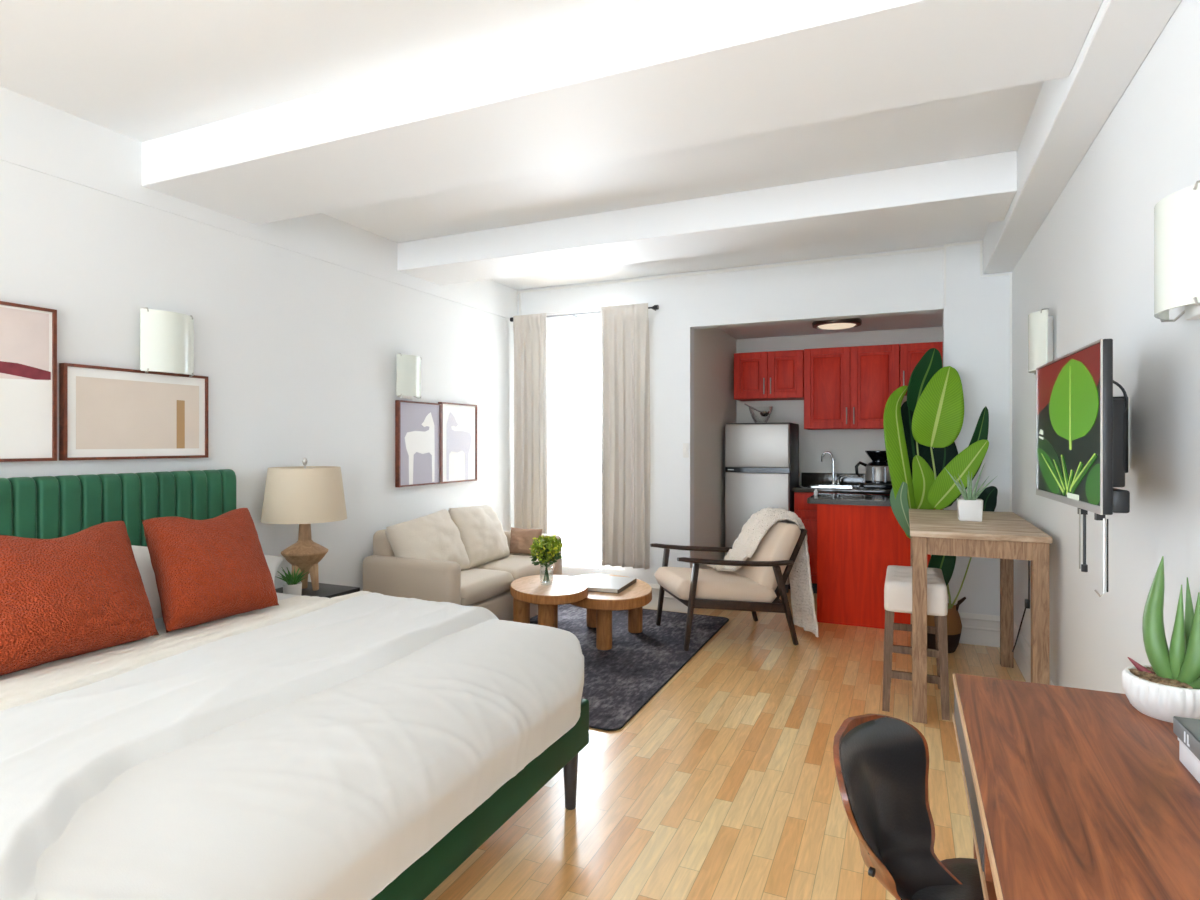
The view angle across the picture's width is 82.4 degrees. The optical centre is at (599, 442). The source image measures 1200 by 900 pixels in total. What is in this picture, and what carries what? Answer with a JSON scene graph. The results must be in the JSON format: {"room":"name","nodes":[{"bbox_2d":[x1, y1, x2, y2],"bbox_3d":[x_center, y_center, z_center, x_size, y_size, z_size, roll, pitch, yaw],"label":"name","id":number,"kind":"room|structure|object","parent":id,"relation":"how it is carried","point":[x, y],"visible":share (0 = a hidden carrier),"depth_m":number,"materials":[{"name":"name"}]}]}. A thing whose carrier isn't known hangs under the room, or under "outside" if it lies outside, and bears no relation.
{"room":"studio apartment","nodes":[
{"label":"studio apartment","id":0,"kind":"room"},
{"bbox_2d":[0,160,513,590],"bbox_3d":[-2.791,-0.005,1.697,0.120,2.730,10.030,0,0,24],"label":"wall","id":1,"kind":"structure","parent":0,"point":[297,352],"depth_m":3.76,"materials":[{"name":"white paint"}]},
{"bbox_2d":[0,301,56,461],"bbox_3d":[-2.344,-0.234,2.501,0.035,0.612,0.622,0,0,24],"label":"framed picture","id":2,"kind":"object","parent":1,"relation":"attached to","point":[28,334],"visible":1,"depth_m":2.69,"materials":[{"name":"white paper"}]},
{"bbox_2d":[0,307,48,380],"bbox_3d":[-2.334,-0.377,2.503,0.001,0.285,0.562,0,0,24],"label":"print","id":3,"kind":"object","parent":2,"relation":"attached to","point":[24,331],"depth_m":2.68},
{"bbox_2d":[59,363,207,460],"bbox_3d":[-2.078,-0.128,3.099,0.035,0.400,0.635,0,0,24],"label":"framed picture","id":4,"kind":"object","parent":1,"relation":"attached to","point":[106,413],"visible":1,"depth_m":3.05,"materials":[{"name":"beige paper"}]},
{"bbox_2d":[76,376,198,448],"bbox_3d":[-2.070,-0.126,3.098,0.001,0.305,0.544,0,0,24],"label":"print","id":5,"kind":"object","parent":4,"relation":"attached to","point":[113,412],"depth_m":3.07},
{"bbox_2d":[140,308,193,376],"bbox_3d":[-2.006,-0.461,3.192,0.094,0.302,0.250,0,0,24],"label":"wall sconce","id":6,"kind":"object","parent":1,"relation":"attached to","point":[166,337],"visible":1,"depth_m":3.14,"materials":[{"name":"white glass"}]},
{"bbox_2d":[0,86,516,318],"bbox_3d":[-2.758,-1.230,1.617,0.006,0.280,9.910,0,0,24],"label":"trim","id":7,"kind":"structure","parent":1,"relation":"attached to","point":[35,135],"depth_m":3.14,"materials":[{"name":"white paint"}]},
{"bbox_2d":[396,353,420,398],"bbox_3d":[-1.315,-0.458,4.745,0.094,0.302,0.250,0,0,24],"label":"wall sconce","id":8,"kind":"object","parent":1,"relation":"attached to","point":[408,367],"visible":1,"depth_m":4.68,"materials":[{"name":"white glass"}]},
{"bbox_2d":[395,400,441,486],"bbox_3d":[-1.286,0.005,4.877,0.035,0.594,0.465,0,0,24],"label":"framed picture","id":9,"kind":"object","parent":1,"relation":"attached to","point":[418,425],"visible":1,"depth_m":4.85,"materials":[{"name":"grey paper"}]},
{"bbox_2d":[438,402,476,483],"bbox_3d":[-1.096,-0.002,5.303,0.035,0.607,0.462,0,0,24],"label":"framed picture","id":10,"kind":"object","parent":1,"relation":"attached to","point":[459,421],"visible":0.98,"depth_m":5.30,"materials":[{"name":"white paper"}]},
{"bbox_2d":[0,0,1043,289],"bbox_3d":[-0.998,-1.420,0.844,4.150,0.100,10.130,0,0,24],"label":"ceiling","id":11,"kind":"structure","parent":0,"point":[140,70],"depth_m":2.74,"materials":[{"name":"white paint"}]},
{"bbox_2d":[142,0,1102,224],"bbox_3d":[-0.296,-1.270,2.655,3.660,0.200,0.610,0,0,24],"label":"beam","id":12,"kind":"structure","parent":11,"relation":"attached to","point":[655,75],"depth_m":2.35,"materials":[{"name":"white paint"}]},
{"bbox_2d":[397,151,1016,284],"bbox_3d":[0.377,-1.275,4.167,3.660,0.190,0.480,0,0,24],"label":"beam","id":13,"kind":"structure","parent":11,"relation":"attached to","point":[978,189],"depth_m":3.84,"materials":[{"name":"white paint"}]},
{"bbox_2d":[983,0,1180,273],"bbox_3d":[0.651,-1.252,0.074,0.170,0.235,9.865,0,0,24],"label":"beam","id":14,"kind":"structure","parent":11,"relation":"attached to","point":[1068,114],"depth_m":2.43,"materials":[{"name":"white paint"}]},
{"bbox_2d":[642,583,687,612],"bbox_3d":[-0.016,1.258,5.809,1.606,0.205,0.020,0,0,24],"label":"baseboard","id":15,"kind":"structure","parent":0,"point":[670,603],"depth_m":5.56,"materials":[{"name":"white"}]},
{"bbox_2d":[694,328,736,608],"bbox_3d":[1.058,0.150,6.370,0.100,2.420,1.640,0,0,24],"label":"wall","id":16,"kind":"structure","parent":0,"point":[715,406],"depth_m":6.07,"materials":[{"name":"white paint"}]},
{"bbox_2d":[424,589,1025,899],"bbox_3d":[-0.654,1.410,1.616,4.150,0.100,11.820,0,0,24],"label":"floor","id":17,"kind":"structure","parent":0,"point":[723,785],"depth_m":2.69,"materials":[{"name":"brown wood"}]},
{"bbox_2d":[0,469,588,899],"bbox_3d":[-1.371,0.746,2.132,2.080,1.228,2.060,0,0,24],"label":"bed","id":18,"kind":"object","parent":17,"relation":"on","point":[38,507],"visible":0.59,"depth_m":2.66,"materials":[{"name":"green fabric"}]},
{"bbox_2d":[131,545,161,618],"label":"bed pillow","id":19,"kind":"object","parent":18,"relation":"on","point":[143,561],"depth_m":2.68,"materials":[{"name":"white fabric"}]},
{"bbox_2d":[0,591,371,710],"bbox_3d":[-1.492,0.783,2.213,0.657,0.314,2.064,0,0,24],"label":"sheet","id":20,"kind":"object","parent":18,"relation":"on","point":[25,686],"visible":0.45,"depth_m":2.19,"materials":[{"name":"beige fabric"}]},
{"bbox_2d":[0,521,158,675],"bbox_3d":[-1.791,0.489,2.269,0.385,0.394,0.630,0,0,24],"label":"throw cushion","id":21,"kind":"object","parent":20,"relation":"on","point":[82,592],"visible":1,"depth_m":2.20,"materials":[{"name":"orange fabric"}]},
{"bbox_2d":[142,508,278,632],"bbox_3d":[-1.560,0.487,2.766,0.393,0.394,0.615,0,0,24],"label":"throw cushion","id":22,"kind":"object","parent":20,"relation":"on","point":[207,570],"visible":1,"depth_m":2.65,"materials":[{"name":"orange fabric"}]},
{"bbox_2d":[264,555,284,585],"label":"bed pillow","id":23,"kind":"object","parent":18,"relation":"on","point":[273,562],"depth_m":3.29,"materials":[{"name":"white fabric"}]},
{"bbox_2d":[0,593,583,899],"bbox_3d":[-0.894,0.803,1.932,1.154,0.344,2.037,0,0,24],"label":"duvet","id":24,"kind":"object","parent":18,"relation":"on","point":[320,754],"visible":0.99,"depth_m":1.58,"materials":[{"name":"white fabric"}]},
{"bbox_2d":[275,582,359,597],"bbox_3d":[-1.591,1.080,3.680,0.420,0.560,0.430,0,0,24],"label":"nightstand","id":25,"kind":"object","parent":17,"relation":"on","point":[325,590],"visible":0.09,"depth_m":3.71,"materials":[{"name":"black wood"}]},
{"bbox_2d":[275,566,307,594],"bbox_3d":[-1.566,0.713,3.499,0.189,0.174,0.165,0,0,24],"label":"potted plant","id":26,"kind":"object","parent":25,"relation":"on","point":[293,585],"visible":0.95,"depth_m":3.47,"materials":[{"name":"green plant"}]},
{"bbox_2d":[261,458,346,590],"bbox_3d":[-1.599,0.439,3.711,0.430,0.719,0.430,0,0,24],"label":"table lamp","id":27,"kind":"object","parent":25,"relation":"on","point":[304,496],"visible":0.91,"depth_m":3.58,"materials":[{"name":"beige fabric"}]},
{"bbox_2d":[363,529,561,620],"bbox_3d":[-0.897,0.960,4.814,0.705,0.800,1.455,0,0,24],"label":"sofa","id":28,"kind":"object","parent":17,"relation":"on","point":[487,585],"visible":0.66,"depth_m":4.25,"materials":[{"name":"beige fabric"}]},
{"bbox_2d":[385,509,468,570],"bbox_3d":[-1.120,0.671,4.483,0.329,0.434,0.560,0,0,24],"label":"sofa cushion","id":29,"kind":"object","parent":28,"relation":"on","point":[434,536],"visible":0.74,"depth_m":4.37,"materials":[{"name":"beige fabric"}]},
{"bbox_2d":[448,505,509,569],"bbox_3d":[-0.899,0.666,4.954,0.330,0.425,0.600,0,0,24],"label":"sofa cushion","id":30,"kind":"object","parent":28,"relation":"on","point":[484,539],"visible":0.82,"depth_m":4.82,"materials":[{"name":"beige fabric"}]},
{"bbox_2d":[461,568,513,605],"bbox_3d":[-0.967,0.938,4.515,0.580,0.160,0.594,0,0,24],"label":"seat cushion","id":31,"kind":"object","parent":28,"relation":"on","point":[479,586],"depth_m":4.43,"materials":[{"name":"beige fabric"}]},
{"bbox_2d":[474,555,554,579],"bbox_3d":[-0.723,0.938,5.063,0.580,0.160,0.588,0,0,24],"label":"seat cushion","id":32,"kind":"object","parent":28,"relation":"on","point":[519,566],"depth_m":4.90,"materials":[{"name":"beige fabric"}]},
{"bbox_2d":[510,527,541,553],"bbox_3d":[-0.573,0.760,5.301,0.280,0.200,0.133,0,0,24],"label":"sofa cushion","id":33,"kind":"object","parent":28,"relation":"on","point":[521,539],"visible":0.83,"depth_m":5.26,"materials":[{"name":"beige fabric"}]},
{"bbox_2d":[530,604,728,730],"bbox_3d":[-0.141,1.354,4.556,1.507,0.010,2.282,0,0,24],"label":"rug","id":34,"kind":"object","parent":17,"relation":"on","point":[619,681],"visible":0.41,"depth_m":4.33,"materials":[{"name":"black carpet"}]},
{"bbox_2d":[510,575,587,627],"bbox_3d":[-0.333,1.138,4.489,0.575,0.424,0.624,0,0,24],"label":"coffee table","id":35,"kind":"object","parent":34,"relation":"on","point":[524,591],"visible":0.65,"depth_m":4.33,"materials":[{"name":"brown wood"}]},
{"bbox_2d":[529,535,563,584],"bbox_3d":[-0.353,0.763,4.483,0.233,0.324,0.239,0,0,2],"label":"flower vase","id":36,"kind":"object","parent":35,"relation":"on","point":[548,550],"visible":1,"depth_m":4.46,"materials":[{"name":"clear glass"}]},
{"bbox_2d":[570,574,651,649],"bbox_3d":[0.034,1.169,4.736,0.719,0.363,0.787,0,0,24],"label":"coffee table","id":37,"kind":"object","parent":34,"relation":"on","point":[600,606],"visible":0.75,"depth_m":4.46,"materials":[{"name":"brown wood"}]},
{"bbox_2d":[585,575,635,593],"bbox_3d":[0.044,0.971,4.720,0.310,0.030,0.400,0,0,20],"label":"book","id":38,"kind":"object","parent":37,"relation":"on","point":[596,583],"visible":0.88,"depth_m":4.66,"materials":[{"name":"white paper"}]},
{"bbox_2d":[650,521,807,650],"bbox_3d":[0.907,0.957,4.852,0.956,0.808,0.685,0,0,-12],"label":"armchair","id":39,"kind":"object","parent":17,"relation":"on","point":[751,587],"visible":0.89,"depth_m":4.62,"materials":[{"name":"beige fabric"}]},
{"bbox_2d":[654,567,776,602],"bbox_3d":[0.795,1.000,4.829,0.695,0.198,0.570,0,0,-12],"label":"seat cushion","id":40,"kind":"object","parent":39,"relation":"on","point":[744,584],"depth_m":4.61,"materials":[{"name":"beige fabric"}]},
{"bbox_2d":[704,507,818,636],"bbox_3d":[1.142,0.896,4.922,0.784,0.862,0.365,0,0,10],"label":"throw blanket","id":41,"kind":"object","parent":39,"relation":"on","point":[759,523],"visible":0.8,"depth_m":4.83,"materials":[{"name":"beige fabric"}]},
{"bbox_2d":[733,521,800,590],"bbox_3d":[1.177,0.787,4.909,0.310,0.468,0.550,0,0,-12],"label":"cushion","id":42,"kind":"object","parent":39,"relation":"on","point":[782,541],"depth_m":4.67,"materials":[{"name":"beige fabric"}]},
{"bbox_2d":[725,423,798,592],"bbox_3d":[1.544,0.588,6.510,0.590,1.545,0.590,0,0,24],"label":"refrigerator","id":43,"kind":"object","parent":17,"relation":"on","point":[762,459],"visible":0.67,"depth_m":6.26,"materials":[{"name":"silver metal"}]},
{"bbox_3d":[1.507,-0.263,6.422,0.224,0.155,0.224,0,0,24],"label":"glass bowl","id":44,"kind":"object","parent":43,"relation":"on","visible":0},
{"bbox_2d":[745,404,769,416],"bbox_3d":[1.475,-0.310,6.437,0.234,0.130,0.092,0,0,24],"label":"ladle","id":45,"kind":"object","parent":44,"relation":"in","point":[762,413],"visible":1,"depth_m":6.39,"materials":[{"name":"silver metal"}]},
{"bbox_2d":[760,411,769,416],"bbox_3d":[1.539,-0.271,6.408,0.092,0.050,0.092,0,0,24],"label":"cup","id":46,"kind":"object","parent":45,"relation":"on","point":[763,413],"depth_m":6.38,"materials":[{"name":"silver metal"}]},
{"bbox_2d":[794,492,876,593],"bbox_3d":[2.434,0.902,6.205,1.236,0.915,0.619,0,0,24],"label":"base cabinet","id":47,"kind":"object","parent":17,"relation":"on","point":[807,512],"visible":0.09,"depth_m":6.15,"materials":[{"name":"red wood"}]},
{"bbox_2d":[793,472,891,494],"bbox_3d":[2.433,0.367,6.217,1.248,0.155,0.598,0,0,24],"label":"countertop","id":48,"kind":"structure","parent":47,"relation":"on","point":[807,479],"depth_m":6.51,"materials":[{"name":"black stone"}]},
{"bbox_2d":[821,451,842,484],"bbox_3d":[2.200,0.242,6.492,0.199,0.324,0.070,0,0,24],"label":"faucet","id":49,"kind":"object","parent":48,"relation":"on","point":[826,452],"visible":0.93,"depth_m":6.49,"materials":[{"name":"silver metal"}]},
{"bbox_2d":[807,484,859,488],"bbox_3d":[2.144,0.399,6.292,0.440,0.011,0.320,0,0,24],"label":"sink","id":50,"kind":"object","parent":48,"relation":"in","point":[810,485],"visible":1,"depth_m":6.35,"materials":[{"name":"silver metal"}]},
{"bbox_2d":[855,450,892,488],"bbox_3d":[2.495,0.236,6.223,0.333,0.337,0.240,0,0,24],"label":"coffee maker","id":51,"kind":"object","parent":48,"relation":"on","point":[877,474],"visible":0.81,"depth_m":6.12,"materials":[{"name":"black"}]},
{"bbox_2d":[817,504,941,631],"bbox_3d":[2.144,0.910,5.268,0.852,0.900,0.530,0,0,24],"label":"base cabinet","id":52,"kind":"object","parent":17,"relation":"on","point":[856,544],"visible":0.56,"depth_m":5.08,"materials":[{"name":"red wood"}]},
{"bbox_2d":[807,493,890,505],"bbox_3d":[2.114,0.440,5.287,0.925,0.040,0.604,0,0,24],"label":"countertop","id":53,"kind":"structure","parent":52,"relation":"on","point":[821,498],"depth_m":5.16,"materials":[{"name":"black stone"}]},
{"bbox_2d":[833,713,983,899],"bbox_3d":[0.726,0.971,1.268,0.458,0.782,0.539,0,0,-45],"label":"desk chair","id":54,"kind":"object","parent":17,"relation":"on","point":[881,762],"visible":0.98,"depth_m":1.40,"materials":[{"name":"black leather"}]},
{"bbox_2d":[882,565,949,720],"bbox_3d":[1.674,1.025,3.643,0.307,0.671,0.533,0,0,24],"label":"bar stool","id":55,"kind":"object","parent":17,"relation":"on","point":[898,581],"visible":0.69,"depth_m":3.44,"materials":[{"name":"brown wood"}]},
{"bbox_2d":[883,348,997,652],"bbox_3d":[2.230,0.362,4.519,0.660,1.991,0.299,0,0,24],"label":"potted plant","id":56,"kind":"object","parent":17,"relation":"on","point":[920,434],"visible":0.76,"depth_m":4.46,"materials":[{"name":"green plant"}]},
{"bbox_2d":[909,509,1052,723],"bbox_3d":[2.024,0.892,3.768,0.587,0.935,1.210,0,0,24],"label":"bar table","id":57,"kind":"object","parent":17,"relation":"on","point":[1007,537],"visible":0.91,"depth_m":3.32,"materials":[{"name":"brown wood"}]},
{"bbox_2d":[944,466,996,521],"bbox_3d":[2.035,0.266,3.759,0.267,0.318,0.143,0,0,24],"label":"aloe","id":58,"kind":"object","parent":57,"relation":"on","point":[970,508],"visible":1,"depth_m":3.72,"materials":[{"name":"white ceramic"}]},
{"bbox_2d":[953,673,1199,899],"bbox_3d":[0.871,0.990,1.049,0.502,0.740,1.525,0,0,24],"label":"desk","id":59,"kind":"object","parent":17,"relation":"on","point":[1072,793],"visible":0.88,"depth_m":1.21,"materials":[{"name":"brown wood"}]},
{"bbox_2d":[1121,556,1199,722],"bbox_3d":[1.308,0.440,1.567,0.184,0.360,0.190,0,0,43],"label":"aloe","id":60,"kind":"object","parent":59,"relation":"on","point":[1163,690],"visible":0.98,"depth_m":1.55,"materials":[{"name":"green plant"}]},
{"bbox_2d":[1178,738,1199,782],"bbox_3d":[1.131,0.594,1.160,0.151,0.052,0.324,0,0,24],"label":"book","id":61,"kind":"object","parent":59,"relation":"on","point":[1187,758],"visible":0.64,"depth_m":1.29,"materials":[{"name":"white paper"}]},
{"bbox_2d":[1173,716,1199,759],"bbox_3d":[1.128,0.551,1.159,0.161,0.032,0.335,0,0,24],"label":"book","id":62,"kind":"object","parent":61,"relation":"on","point":[1187,730],"visible":1,"depth_m":1.29,"materials":[{"name":"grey paper"}]},
{"bbox_2d":[517,246,943,583],"bbox_3d":[1.028,-0.005,5.420,3.830,2.730,0.120,0,0,24],"label":"wall","id":63,"kind":"structure","parent":0,"point":[910,283],"depth_m":5.50,"materials":[{"name":"white paint"}]},
{"bbox_2d":[510,305,658,321],"bbox_3d":[-0.142,-1.088,5.804,1.370,0.037,0.127,0,0,24],"label":"curtain rod","id":64,"kind":"object","parent":63,"relation":"attached to","point":[655,307],"visible":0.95,"depth_m":5.77,"materials":[{"name":"black metal"}]},
{"bbox_2d":[513,313,547,533],"bbox_3d":[-0.600,-0.043,5.959,0.340,2.145,0.073,0,0,24],"label":"curtain","id":65,"kind":"object","parent":64,"relation":"hanging from","point":[530,331],"visible":0.88,"depth_m":5.95,"materials":[{"name":"beige fabric"}]},
{"bbox_2d":[601,303,649,568],"bbox_3d":[0.206,-0.055,5.601,0.424,2.140,0.077,0,0,24],"label":"curtain","id":66,"kind":"object","parent":64,"relation":"hanging from","point":[625,358],"visible":1,"depth_m":5.60,"materials":[{"name":"beige fabric"}]},
{"bbox_2d":[547,326,624,568],"bbox_3d":[-0.118,0.030,5.942,0.770,2.060,0.060,0,0,24],"label":"window","id":67,"kind":"structure","parent":63,"relation":"in","point":[596,329],"depth_m":6.05,"materials":[{"name":"white"}]},
{"bbox_2d":[683,443,688,457],"bbox_3d":[0.688,0.060,5.498,0.048,0.116,0.014,0,0,24],"label":"light switch","id":68,"kind":"object","parent":63,"relation":"attached to","point":[685,445],"visible":1,"depth_m":5.49,"materials":[{"name":"white plastic"}]},
{"bbox_2d":[517,240,1011,511],"bbox_3d":[0.996,-0.101,5.336,3.822,2.522,0.060,0,0,24],"label":"trim","id":69,"kind":"structure","parent":63,"relation":"attached to","point":[972,242],"depth_m":4.90,"materials":[{"name":"white paint"}]},
{"bbox_2d":[719,312,942,338],"bbox_3d":[2.000,-1.110,5.979,2.150,0.100,1.690,0,0,24],"label":"ceiling","id":70,"kind":"structure","parent":0,"point":[922,320],"depth_m":6.29,"materials":[{"name":"white paint"}]},
{"bbox_2d":[812,318,861,329],"bbox_3d":[2.049,-1.024,5.929,0.410,0.069,0.410,0,0,24],"label":"ceiling light","id":71,"kind":"object","parent":70,"relation":"attached to","point":[835,324],"visible":0.89,"depth_m":5.82,"materials":[{"name":"white glass"}]},
{"bbox_2d":[818,323,855,329],"bbox_3d":[2.049,-1.024,5.929,0.332,0.068,0.332,0,0,24],"label":"diffuser","id":72,"kind":"object","parent":71,"relation":"attached to","point":[827,326],"depth_m":5.86,"materials":[{"name":"white glass"}]},
{"bbox_2d":[737,327,942,484],"bbox_3d":[2.283,0.150,6.668,2.094,2.420,0.100,0,0,24],"label":"wall","id":73,"kind":"structure","parent":0,"point":[848,447],"depth_m":6.65,"materials":[{"name":"white paint"}]},
{"bbox_2d":[734,350,803,400],"bbox_3d":[1.664,-0.650,6.680,0.657,0.450,0.380,0,0,24],"label":"upper cabinet","id":74,"kind":"object","parent":73,"relation":"attached to","point":[771,375],"visible":0.98,"depth_m":6.53,"materials":[{"name":"red wood"}]},
{"bbox_2d":[801,472,864,485],"bbox_3d":[2.550,0.367,6.481,1.248,0.155,0.020,0,0,24],"label":"backsplash","id":75,"kind":"structure","parent":73,"relation":"attached to","point":[806,478],"depth_m":6.62,"materials":[{"name":"black stone"}]},
{"bbox_2d":[804,344,899,429],"bbox_3d":[2.342,-0.505,6.378,0.821,0.750,0.380,0,0,24],"label":"upper cabinet","id":76,"kind":"object","parent":73,"relation":"attached to","point":[845,387],"visible":0.91,"depth_m":6.25,"materials":[{"name":"red wood"}]},
{"bbox_2d":[900,342,942,395],"bbox_3d":[2.876,-0.660,6.140,0.341,0.440,0.380,0,0,24],"label":"upper cabinet","id":77,"kind":"object","parent":73,"relation":"attached to","point":[911,354],"visible":0.47,"depth_m":6.03,"materials":[{"name":"red wood"}]},
{"bbox_2d":[927,597,965,652],"bbox_3d":[2.228,1.177,4.525,0.334,0.361,0.290,0,0,24],"label":"basket","id":78,"kind":"object","parent":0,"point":[954,625],"depth_m":4.42,"materials":[{"name":"brown wicker"}]},
{"bbox_2d":[957,498,982,521],"bbox_3d":[2.030,0.367,3.760,0.120,0.115,0.120,0,0,24],"label":"pot","id":79,"kind":"object","parent":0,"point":[969,509],"depth_m":3.71,"materials":[{"name":"white ceramic"}]},
{"bbox_2d":[944,240,1011,615],"bbox_3d":[2.559,-0.005,4.648,0.405,2.730,0.045,0,0,24],"label":"wall","id":80,"kind":"structure","parent":0,"point":[977,309],"depth_m":4.62,"materials":[{"name":"white paint"}]},
{"bbox_2d":[959,612,999,646],"bbox_3d":[2.546,1.258,4.619,0.405,0.205,0.020,0,0,24],"label":"baseboard","id":81,"kind":"structure","parent":80,"relation":"attached to","point":[977,629],"depth_m":4.61,"materials":[{"name":"white"}]},
{"bbox_2d":[1012,0,1199,693],"bbox_3d":[0.817,-0.005,0.090,0.120,2.730,10.030,0,0,24],"label":"wall","id":82,"kind":"structure","parent":0,"point":[1090,261],"depth_m":2.19,"materials":[{"name":"white paint"}]},
{"bbox_2d":[1012,560,1029,651],"bbox_3d":[2.483,0.928,4.087,0.027,0.856,0.418,0,0,15],"label":"cable","id":83,"kind":"object","parent":82,"relation":"attached to","point":[1027,601],"visible":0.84,"depth_m":3.89,"materials":[{"name":"black plastic"}]},
{"bbox_2d":[1014,621,1053,684],"bbox_3d":[0.715,1.258,0.032,0.020,0.205,9.840,0,0,24],"label":"baseboard","id":84,"kind":"structure","parent":82,"relation":"attached to","point":[1022,651],"depth_m":4.03,"materials":[{"name":"white wood"}]},
{"bbox_2d":[1028,308,1052,374],"bbox_3d":[2.148,-0.486,3.346,0.094,0.302,0.250,0,0,24],"label":"wall sconce","id":85,"kind":"object","parent":82,"relation":"attached to","point":[1040,325],"visible":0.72,"depth_m":3.28,"materials":[{"name":"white glass"}]},
{"bbox_2d":[1036,339,1129,596],"bbox_3d":[1.457,0.074,1.991,0.189,0.662,0.716,0,0,22],"label":"television","id":86,"kind":"object","parent":82,"relation":"attached to","point":[1082,429],"visible":1,"depth_m":1.85,"materials":[{"name":"black plastic"}]},
{"bbox_2d":[1038,438,1062,494],"bbox_3d":[1.437,0.069,2.190,0.002,0.176,0.335,0,0,21],"label":"picture","id":87,"kind":"object","parent":86,"relation":"attached to","point":[1043,444],"depth_m":2.19},
{"bbox_2d":[1085,464,1099,504],"bbox_3d":[1.266,0.105,1.759,0.001,0.106,0.131,0,0,22],"label":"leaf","id":88,"kind":"object","parent":86,"relation":"attached to","point":[1092,471],"depth_m":1.76,"materials":[{"name":"green"}]},
{"bbox_2d":[1154,180,1199,321],"bbox_3d":[1.383,-0.441,1.628,0.094,0.287,0.270,0,0,24],"label":"wall sconce","id":89,"kind":"object","parent":82,"relation":"attached to","point":[1177,215],"visible":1,"depth_m":1.58,"materials":[{"name":"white glass"}]},
{"bbox_2d":[1121,665,1199,722],"bbox_3d":[1.309,0.578,1.568,0.187,0.084,0.183,0,0,24],"label":"pot","id":90,"kind":"object","parent":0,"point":[1163,696],"depth_m":1.53,"materials":[{"name":"white ceramic"}]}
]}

